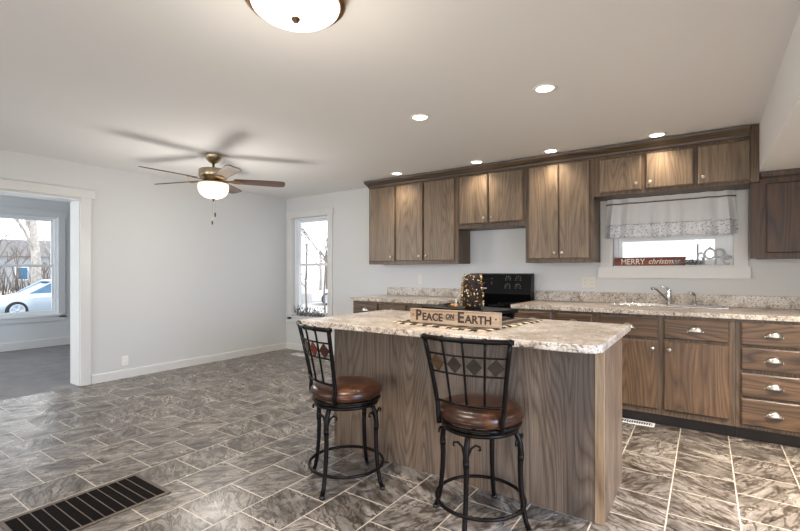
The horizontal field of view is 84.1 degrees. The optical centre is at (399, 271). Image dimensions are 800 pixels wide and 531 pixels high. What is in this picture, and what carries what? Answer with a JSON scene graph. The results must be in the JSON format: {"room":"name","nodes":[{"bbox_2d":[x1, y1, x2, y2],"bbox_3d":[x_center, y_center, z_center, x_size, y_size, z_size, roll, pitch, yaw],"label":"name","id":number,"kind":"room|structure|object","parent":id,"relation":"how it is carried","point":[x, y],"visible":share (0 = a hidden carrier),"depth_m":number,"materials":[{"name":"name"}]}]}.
{"room":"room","nodes":[
{"label":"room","id":0,"kind":"room"},
{"bbox_2d":[0,195,69,351],"bbox_3d":[-6.756,0.081,6.586,0.200,2.578,7.180,0,0,35],"label":"wall","id":1,"kind":"structure","parent":0,"point":[60,328],"depth_m":7.50,"materials":[{"name":"white paint"}]},
{"bbox_2d":[0,206,66,324],"bbox_3d":[-6.240,-0.100,7.263,0.200,1.880,1.260,0,0,35],"label":"window","id":2,"kind":"structure","parent":1,"relation":"in","point":[48,315],"depth_m":7.63,"materials":[{"name":"white paint"}]},
{"bbox_2d":[0,336,69,351],"bbox_3d":[-6.709,1.200,6.463,0.016,0.140,6.930,0,0,35],"label":"baseboard","id":3,"kind":"structure","parent":1,"relation":"attached to","point":[37,343],"depth_m":7.37,"materials":[{"name":"paint"}]},
{"bbox_2d":[1,195,69,202],"bbox_3d":[-5.422,-1.258,5.667,3.440,0.100,7.180,0,0,35],"label":"ceiling","id":4,"kind":"structure","parent":0,"point":[1,195],"depth_m":7.31,"materials":[{"name":"white paint"}]},
{"bbox_2d":[0,149,285,374],"bbox_3d":[-4.190,0.031,4.211,0.240,2.478,7.780,0,0,35],"label":"wall","id":5,"kind":"structure","parent":0,"point":[168,283],"depth_m":5.78,"materials":[{"name":"grey paint"}]},
{"bbox_2d":[0,178,94,385],"bbox_3d":[-4.096,0.177,4.325,0.274,2.185,1.875,0,0,35],"label":"door frame","id":6,"kind":"structure","parent":5,"relation":"in","point":[80,209],"depth_m":4.96,"materials":[{"name":"paint"}]},
{"bbox_2d":[122,356,127,365],"bbox_3d":[-3.288,1.065,5.302,0.008,0.116,0.072,0,0,35],"label":"wall outlet","id":7,"kind":"object","parent":5,"relation":"attached to","point":[124,358],"visible":1,"depth_m":5.29,"materials":[{"name":"white plastic"}]},
{"bbox_2d":[91,342,285,383],"bbox_3d":[-2.683,1.219,6.175,0.014,0.102,2.835,0,0,35],"label":"baseboard","id":8,"kind":"structure","parent":5,"relation":"attached to","point":[120,374],"depth_m":5.84,"materials":[{"name":"paint"}]},
{"bbox_2d":[0,0,799,198],"bbox_3d":[-0.790,-1.258,1.868,8.420,0.100,8.180,0,0,35],"label":"ceiling","id":9,"kind":"structure","parent":0,"point":[125,85],"depth_m":2.77,"materials":[{"name":"white paint"}]},
{"bbox_2d":[138,153,284,224],"bbox_3d":[-1.961,-0.847,4.538,1.391,0.722,1.328,0,0,35],"label":"ceiling fan","id":10,"kind":"object","parent":9,"relation":"hanging from","point":[213,186],"visible":1,"depth_m":4.50,"materials":[{"name":"gold metal"}]},
{"bbox_2d":[245,0,346,31],"bbox_3d":[-0.447,-1.136,1.899,0.436,0.144,0.436,0,0,35],"label":"flush ceiling light","id":11,"kind":"object","parent":9,"relation":"attached to","point":[290,15],"visible":1,"depth_m":1.88,"materials":[{"name":"white glass"}]},
{"bbox_2d":[391,172,402,174],"bbox_3d":[-0.038,-1.204,5.442,0.158,0.008,0.158,0,0,35],"label":"recessed light","id":12,"kind":"object","parent":9,"relation":"in","point":[392,173],"visible":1,"depth_m":5.43,"materials":[{"name":"white glass"}]},
{"bbox_2d":[410,114,429,120],"bbox_3d":[0.156,-1.204,3.461,0.158,0.008,0.158,0,0,35],"label":"recessed light","id":13,"kind":"object","parent":9,"relation":"in","point":[416,117],"visible":1,"depth_m":3.46,"materials":[{"name":"white"}]},
{"bbox_2d":[469,160,483,163],"bbox_3d":[0.842,-1.204,4.872,0.158,0.008,0.158,0,0,35],"label":"recessed light","id":14,"kind":"object","parent":9,"relation":"in","point":[473,161],"visible":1,"depth_m":4.87,"materials":[{"name":"white"}]},
{"bbox_2d":[532,83,557,93],"bbox_3d":[0.953,-1.204,2.915,0.158,0.008,0.158,0,0,35],"label":"recessed light","id":15,"kind":"object","parent":9,"relation":"in","point":[546,87],"visible":1,"depth_m":2.91,"materials":[{"name":"white plastic"}]},
{"bbox_2d":[543,149,558,152],"bbox_3d":[1.507,-1.204,4.427,0.158,0.008,0.158,0,0,35],"label":"recessed light","id":16,"kind":"object","parent":9,"relation":"in","point":[546,150],"visible":1,"depth_m":4.42,"materials":[{"name":"white"}]},
{"bbox_2d":[647,132,666,137],"bbox_3d":[2.264,-1.204,3.905,0.158,0.008,0.158,0,0,35],"label":"recessed light","id":17,"kind":"object","parent":9,"relation":"in","point":[657,134],"visible":1,"depth_m":3.89,"materials":[{"name":"white glass"}]},
{"bbox_2d":[0,344,799,530],"bbox_3d":[-2.166,1.320,2.938,11.500,0.100,7.980,0,0,35],"label":"floor","id":18,"kind":"structure","parent":0,"point":[232,441],"depth_m":2.90,"materials":[{"name":"tile"}]},
{"bbox_2d":[0,473,170,530],"bbox_3d":[-1.673,1.267,2.392,0.411,0.006,0.664,0,0,35],"label":"floor vent","id":19,"kind":"object","parent":18,"relation":"in","point":[77,512],"visible":1,"depth_m":2.38,"materials":[{"name":"brown metal"}]},
{"bbox_2d":[291,353,304,356],"bbox_3d":[-1.521,1.267,6.780,0.321,0.005,0.140,0,0,35],"label":"floor vent","id":20,"kind":"object","parent":18,"relation":"in","point":[298,354],"visible":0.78,"depth_m":6.78,"materials":[{"name":"white plastic"}]},
{"bbox_2d":[296,320,384,499],"bbox_3d":[-0.344,0.786,2.684,0.513,0.967,0.472,0,0,-33],"label":"bar stool","id":21,"kind":"object","parent":18,"relation":"on","point":[344,392],"visible":1,"depth_m":2.55,"materials":[{"name":"metal"}]},
{"bbox_2d":[310,375,381,402],"bbox_3d":[-0.326,0.706,2.700,0.432,0.077,0.432,0,0,27],"label":"seat cushion","id":22,"kind":"object","parent":21,"relation":"on","point":[350,389],"depth_m":2.57,"materials":[{"name":"brown leather"}]},
{"bbox_2d":[353,301,432,312],"bbox_3d":[0.132,0.814,5.443,1.230,0.913,0.839,0,0,35],"label":"base cabinet","id":23,"kind":"object","parent":18,"relation":"on","point":[358,306],"visible":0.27,"depth_m":5.22,"materials":[{"name":"brown wood"}]},
{"bbox_2d":[349,287,462,304],"bbox_3d":[0.123,0.284,5.463,1.268,0.144,0.816,0,0,35],"label":"countertop","id":24,"kind":"structure","parent":23,"relation":"on","point":[435,296],"depth_m":5.55,"materials":[{"name":"stone"}]},
{"bbox_2d":[420,333,532,530],"bbox_3d":[0.408,0.786,2.270,0.530,0.967,0.545,0,0,29],"label":"bar stool","id":25,"kind":"object","parent":18,"relation":"on","point":[488,413],"visible":1,"depth_m":2.11,"materials":[{"name":"metal"}]},
{"bbox_2d":[440,393,523,429],"bbox_3d":[0.411,0.706,2.276,0.432,0.077,0.432,0,0,29],"label":"seat cushion","id":26,"kind":"object","parent":25,"relation":"on","point":[473,418],"depth_m":2.14,"materials":[{"name":"brown leather"}]},
{"bbox_2d":[334,329,621,525],"bbox_3d":[0.434,0.823,2.968,1.824,0.895,0.580,0,0,35],"label":"kitchen island","id":27,"kind":"object","parent":18,"relation":"on","point":[571,403],"visible":0.62,"depth_m":2.50,"materials":[{"name":"brown wood"}]},
{"bbox_2d":[300,310,630,353],"bbox_3d":[0.380,0.354,2.946,1.942,0.039,1.018,0,0,35],"label":"island countertop","id":28,"kind":"structure","parent":27,"relation":"on","point":[553,335],"depth_m":2.52,"materials":[{"name":"stone"}]},
{"bbox_2d":[393,317,541,331],"bbox_3d":[0.449,0.330,2.948,0.719,0.009,0.772,0,0,43],"label":"mat","id":29,"kind":"object","parent":28,"relation":"on","point":[507,322],"visible":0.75,"depth_m":2.74,"materials":[{"name":"beige fabric"}]},
{"bbox_2d":[410,308,501,328],"bbox_3d":[0.328,0.282,2.723,0.610,0.088,0.040,0,0,35],"label":"wooden sign","id":30,"kind":"object","parent":29,"relation":"on","point":[421,315],"visible":1,"depth_m":2.69,"materials":[{"name":"beige wood"}]},
{"bbox_2d":[422,304,517,317],"bbox_3d":[0.498,0.295,3.252,0.320,0.062,0.643,0,0,-42],"label":"serving tray","id":31,"kind":"object","parent":29,"relation":"on","point":[443,307],"visible":0.61,"depth_m":3.12,"materials":[{"name":"black ceramic"}]},
{"bbox_2d":[455,274,484,308],"bbox_3d":[0.509,0.140,3.231,0.225,0.247,0.191,0,0,35],"label":"tree","id":32,"kind":"object","parent":31,"relation":"on","point":[472,294],"visible":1,"depth_m":3.17,"materials":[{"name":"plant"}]},
{"bbox_2d":[438,273,533,316],"bbox_3d":[0.940,0.630,4.828,0.764,1.220,0.902,0,0,35],"label":"electric range","id":33,"kind":"object","parent":18,"relation":"on","point":[501,290],"visible":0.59,"depth_m":5.01,"materials":[{"name":"black metal"}]},
{"bbox_2d":[438,301,521,308],"bbox_3d":[0.947,0.355,4.837,0.764,0.020,0.800,0,0,35],"label":"cooktop","id":34,"kind":"object","parent":33,"relation":"in","point":[497,304],"depth_m":4.81,"materials":[{"name":"black glass"}]},
{"bbox_2d":[512,308,595,321],"bbox_3d":[1.616,0.814,4.420,0.770,0.913,0.839,0,0,35],"label":"base cabinet","id":35,"kind":"object","parent":18,"relation":"on","point":[522,313],"visible":0.12,"depth_m":4.08,"materials":[{"name":"brown wood"}]},
{"bbox_2d":[511,291,799,321],"bbox_3d":[2.591,0.284,3.762,3.122,0.144,0.816,0,0,35],"label":"countertop","id":36,"kind":"structure","parent":35,"relation":"on","point":[765,308],"depth_m":3.93,"materials":[{"name":"stone"}]},
{"bbox_2d":[651,286,671,303],"bbox_3d":[2.459,0.220,4.191,0.230,0.171,0.071,0,0,-12],"label":"faucet","id":37,"kind":"object","parent":36,"relation":"on","point":[668,298],"visible":1,"depth_m":4.18,"materials":[{"name":"silver metal"}]},
{"bbox_2d":[610,302,728,309],"bbox_3d":[2.462,0.394,4.084,0.910,0.177,0.300,0,0,35],"label":"sink","id":38,"kind":"object","parent":36,"relation":"in","point":[615,303],"visible":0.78,"depth_m":4.04,"materials":[{"name":"silver metal"}]},
{"bbox_2d":[688,292,696,304],"bbox_3d":[2.702,0.244,4.087,0.072,0.122,0.039,0,0,9],"label":"sprayer","id":39,"kind":"object","parent":38,"relation":"on","point":[689,293],"visible":1,"depth_m":4.08,"materials":[{"name":"silver metal"}]},
{"bbox_2d":[622,418,654,426],"bbox_3d":[1.974,1.267,3.746,0.311,0.005,0.110,0,0,35],"label":"floor vent","id":40,"kind":"object","parent":18,"relation":"in","point":[638,422],"visible":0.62,"depth_m":3.72,"materials":[{"name":"white plastic"}]},
{"bbox_2d":[596,312,734,436],"bbox_3d":[2.337,0.814,3.923,0.976,0.913,0.839,0,0,35],"label":"base cabinet","id":41,"kind":"object","parent":18,"relation":"on","point":[678,371],"visible":0.84,"depth_m":3.54,"materials":[{"name":"brown wood"}]},
{"bbox_2d":[735,319,799,447],"bbox_3d":[2.927,0.814,3.518,0.452,0.913,0.837,0,0,35],"label":"base cabinet","id":42,"kind":"object","parent":18,"relation":"on","point":[767,353],"visible":0.99,"depth_m":3.23,"materials":[{"name":"brown wood"}]},
{"bbox_2d":[286,137,799,347],"bbox_3d":[1.392,0.031,5.210,8.220,2.478,0.200,0,0,35],"label":"wall","id":43,"kind":"structure","parent":0,"point":[502,250],"depth_m":5.41,"materials":[{"name":"grey paint"}]},
{"bbox_2d":[286,208,333,321],"bbox_3d":[-1.398,-0.075,7.087,1.045,1.790,0.195,0,0,35],"label":"window","id":44,"kind":"structure","parent":43,"relation":"in","point":[329,212],"depth_m":7.21,"materials":[{"name":"paint"}]},
{"bbox_2d":[293,305,326,316],"bbox_3d":[-1.426,0.597,7.045,0.769,0.232,0.048,0,0,35],"label":"garland","id":45,"kind":"object","parent":44,"relation":"on","point":[314,310],"visible":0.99,"depth_m":7.08},
{"bbox_2d":[286,342,333,354],"bbox_3d":[-1.010,1.219,6.735,2.106,0.102,0.014,0,0,35],"label":"baseboard","id":46,"kind":"structure","parent":43,"relation":"attached to","point":[294,346],"depth_m":7.20,"materials":[{"name":"paint"}]},
{"bbox_2d":[369,176,469,264],"bbox_3d":[0.209,-0.607,5.670,1.330,1.017,0.378,0,0,35],"label":"upper cabinet","id":47,"kind":"object","parent":43,"relation":"attached to","point":[415,222],"visible":0.99,"depth_m":5.47,"materials":[{"name":"brown wood"}]},
{"bbox_2d":[418,275,422,283],"bbox_3d":[0.271,0.105,5.856,0.072,0.116,0.008,0,0,35],"label":"wall outlet","id":48,"kind":"object","parent":43,"relation":"attached to","point":[420,277],"visible":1,"depth_m":5.85,"materials":[{"name":"beige plastic"}]},
{"bbox_2d":[387,287,462,296],"bbox_3d":[0.349,0.264,5.790,1.268,0.104,0.020,0,0,35],"label":"backsplash","id":49,"kind":"structure","parent":43,"relation":"attached to","point":[444,292],"depth_m":5.80,"materials":[{"name":"stone"}]},
{"bbox_2d":[458,167,525,230],"bbox_3d":[1.086,-0.806,5.065,0.796,0.617,0.378,0,0,35],"label":"upper cabinet","id":50,"kind":"object","parent":43,"relation":"attached to","point":[496,200],"visible":0.99,"depth_m":4.92,"materials":[{"name":"brown wood"}]},
{"bbox_2d":[364,125,749,187],"bbox_3d":[1.291,-1.158,4.922,4.060,0.084,0.381,0,0,35],"label":"crown molding","id":51,"kind":"structure","parent":43,"relation":"attached to","point":[739,131],"depth_m":4.38,"materials":[{"name":"brown wood"}]},
{"bbox_2d":[526,158,599,262],"bbox_3d":[1.695,-0.606,4.645,0.680,1.019,0.378,0,0,35],"label":"upper cabinet","id":52,"kind":"object","parent":43,"relation":"attached to","point":[563,210],"visible":1,"depth_m":4.50,"materials":[{"name":"brown wood"}]},
{"bbox_2d":[581,277,595,287],"bbox_3d":[1.988,0.110,4.673,0.144,0.116,0.008,0,0,35],"label":"wall outlet","id":53,"kind":"object","parent":43,"relation":"attached to","point":[586,282],"visible":1,"depth_m":4.67,"materials":[{"name":"beige plastic"}]},
{"bbox_2d":[536,291,799,308],"bbox_3d":[2.817,0.264,4.090,3.122,0.104,0.020,0,0,35],"label":"backsplash","id":54,"kind":"structure","parent":43,"relation":"attached to","point":[775,302],"depth_m":4.20,"materials":[{"name":"stone"}]},
{"bbox_2d":[598,190,750,278],"bbox_3d":[2.622,-0.328,4.323,1.252,0.785,0.186,0,0,35],"label":"window","id":55,"kind":"structure","parent":43,"relation":"in","point":[735,245],"depth_m":4.14,"materials":[{"name":"paint"}]},
{"bbox_2d":[614,257,684,265],"bbox_3d":[2.443,-0.101,4.356,0.610,0.082,0.018,0,0,35],"label":"sign","id":56,"kind":"object","parent":55,"relation":"on","point":[634,261],"visible":1,"depth_m":4.36,"materials":[{"name":"red wood"}]},
{"bbox_2d":[605,190,737,238],"bbox_3d":[2.530,-0.527,4.209,1.094,0.400,0.078,0,0,35],"label":"window valance","id":57,"kind":"object","parent":55,"relation":"hanging from","point":[709,212],"visible":1,"depth_m":4.19,"materials":[{"name":"white fabric"}]},
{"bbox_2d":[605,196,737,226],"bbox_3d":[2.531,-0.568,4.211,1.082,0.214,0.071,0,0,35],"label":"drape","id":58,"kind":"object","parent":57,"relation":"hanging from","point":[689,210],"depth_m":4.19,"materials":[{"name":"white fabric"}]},
{"bbox_2d":[673,257,702,264],"bbox_3d":[2.703,-0.103,4.163,0.248,0.087,0.038,0,0,35],"label":"sprig","id":59,"kind":"object","parent":55,"relation":"on","point":[674,260],"visible":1,"depth_m":4.15,"materials":[{"name":"grey plant"}]},
{"bbox_2d":[697,244,731,264],"bbox_3d":[2.868,-0.158,4.060,0.286,0.195,0.020,0,0,35],"label":"word sign","id":60,"kind":"object","parent":55,"relation":"on","point":[715,256],"visible":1,"depth_m":4.04,"materials":[{"name":"grey metal"}]},
{"bbox_2d":[594,124,758,200],"bbox_3d":[2.495,-0.967,4.094,1.258,0.470,0.378,0,0,35],"label":"upper cabinet","id":61,"kind":"object","parent":43,"relation":"attached to","point":[722,165],"depth_m":3.93,"materials":[{"name":"brown wood"}]},
{"bbox_2d":[750,168,799,258],"bbox_3d":[3.377,-0.461,3.487,0.996,0.705,0.378,0,0,35],"label":"upper cabinet","id":62,"kind":"object","parent":43,"relation":"attached to","point":[774,202],"depth_m":3.55,"materials":[{"name":"brown wood"}]},
{"bbox_2d":[759,13,799,178],"bbox_3d":[1.714,-1.012,0.142,1.938,0.393,7.780,0,0,35],"label":"wall","id":63,"kind":"structure","parent":0,"point":[779,125],"depth_m":2.69,"materials":[{"name":"white paint"}]},
{"label":"outside","id":64,"kind":"structure","parent":0,"visible":0},
{"bbox_2d":[0,281,326,312],"bbox_3d":[-3.840,1.770,20.863,90.000,0.100,90.000,0,0,35],"label":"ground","id":65,"kind":"structure","parent":64,"point":[312,286],"depth_m":37.58,"materials":[{"name":"white snow"}]},
{"bbox_2d":[0,225,22,267],"bbox_3d":[-25.418,-0.712,28.217,2.658,4.876,3.101,0,0,-25],"label":"bare tree","id":66,"kind":"object","parent":65,"relation":"on","point":[12,257],"visible":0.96,"depth_m":28.35,"materials":[{"name":"grey plant"}]},
{"bbox_2d":[8,241,30,292],"bbox_3d":[-30.920,-0.535,36.041,2.838,4.529,1.715,0,0,16],"label":"bare tree","id":67,"kind":"object","parent":65,"relation":"on","point":[26,256],"visible":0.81,"depth_m":36.00,"materials":[{"name":"grey plant"}]},
{"bbox_2d":[0,239,50,289],"bbox_3d":[-38.964,-0.780,45.673,16.600,5.000,8.600,0,0,-40],"label":"house","id":68,"kind":"structure","parent":65,"relation":"on","point":[44,257],"depth_m":42.90,"materials":[{"name":"grey"}]},
{"bbox_2d":[0,261,50,295],"bbox_3d":[-18.618,0.577,26.767,1.594,2.303,10.765,0,0,35],"label":"thicket","id":69,"kind":"object","parent":65,"relation":"on","point":[15,289],"visible":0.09,"depth_m":23.63,"materials":[{"name":"plant"}]},
{"bbox_2d":[14,219,40,284],"bbox_3d":[-18.144,-2.152,20.882,2.623,7.775,3.651,0,0,-31],"label":"bare tree","id":70,"kind":"object","parent":65,"relation":"on","point":[33,240],"visible":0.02,"depth_m":20.97,"materials":[{"name":"grey plant"}]},
{"bbox_2d":[17,243,49,278],"bbox_3d":[-28.023,-0.367,34.599,2.195,4.178,3.430,0,0,35],"label":"bare tree","id":71,"kind":"object","parent":65,"relation":"on","point":[43,270],"visible":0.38,"depth_m":34.92,"materials":[{"name":"grey plant"}]},
{"bbox_2d":[24,221,49,252],"bbox_3d":[-23.324,-1.113,29.881,2.506,5.689,3.450,0,0,35],"label":"bare tree","id":72,"kind":"object","parent":65,"relation":"on","point":[43,240],"visible":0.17,"depth_m":29.79,"materials":[{"name":"grey plant"}]},
{"bbox_2d":[301,223,312,311],"bbox_3d":[-3.668,-0.273,13.945,1.810,3.989,3.177,0,0,3],"label":"bare tree","id":73,"kind":"object","parent":65,"relation":"on","point":[306,247],"visible":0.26,"depth_m":14.00,"materials":[{"name":"grey plant"}]},
{"bbox_2d":[301,222,326,312],"bbox_3d":[-2.608,-0.196,11.738,1.292,3.835,2.309,0,0,-44],"label":"bare tree","id":74,"kind":"object","parent":65,"relation":"on","point":[304,232],"visible":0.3,"depth_m":11.95,"materials":[{"name":"grey plant"}]},
{"bbox_2d":[312,289,326,304],"bbox_3d":[-2.303,1.005,23.447,4.500,1.430,1.868,0,0,0],"label":"car","id":75,"kind":"object","parent":65,"relation":"on","point":[317,295],"visible":0.17,"depth_m":22.62,"materials":[{"name":"white paint"}]},
{"bbox_2d":[316,232,326,288],"bbox_3d":[-6.647,-1.127,40.029,2.268,5.701,4.232,0,0,-4],"label":"bare tree","id":76,"kind":"object","parent":65,"relation":"on","point":[326,232],"visible":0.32,"depth_m":39.66,"materials":[{"name":"grey plant"}]},
{"bbox_2d":[623,239,714,259],"bbox_3d":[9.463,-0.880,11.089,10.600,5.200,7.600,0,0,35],"label":"window pane","id":77,"kind":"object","parent":65,"relation":"on","point":[680,248],"visible":0.02,"depth_m":9.41,"materials":[{"name":"white"}]},
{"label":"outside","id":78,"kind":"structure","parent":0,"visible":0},
{"bbox_2d":[301,293,321,302],"bbox_3d":[-13.654,1.710,18.517,7.500,0.019,75.000,0,0,35],"label":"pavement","id":79,"kind":"structure","parent":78,"point":[309,295],"depth_m":27.61,"materials":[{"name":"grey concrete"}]},
{"bbox_2d":[0,279,50,312],"bbox_3d":[-13.465,0.985,17.294,1.868,1.430,4.500,0,0,35],"label":"car","id":80,"kind":"object","parent":79,"relation":"on","point":[37,296],"visible":0.32,"depth_m":16.10,"materials":[{"name":"silver metal"}]},
{"bbox_2d":[304,235,325,290],"bbox_3d":[-5.297,-0.856,28.847,4.297,5.168,4.025,0,0,35],"label":"bare tree","id":81,"kind":"object","parent":79,"relation":"on","point":[320,257],"visible":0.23,"depth_m":28.88,"materials":[{"name":"grey plant"}]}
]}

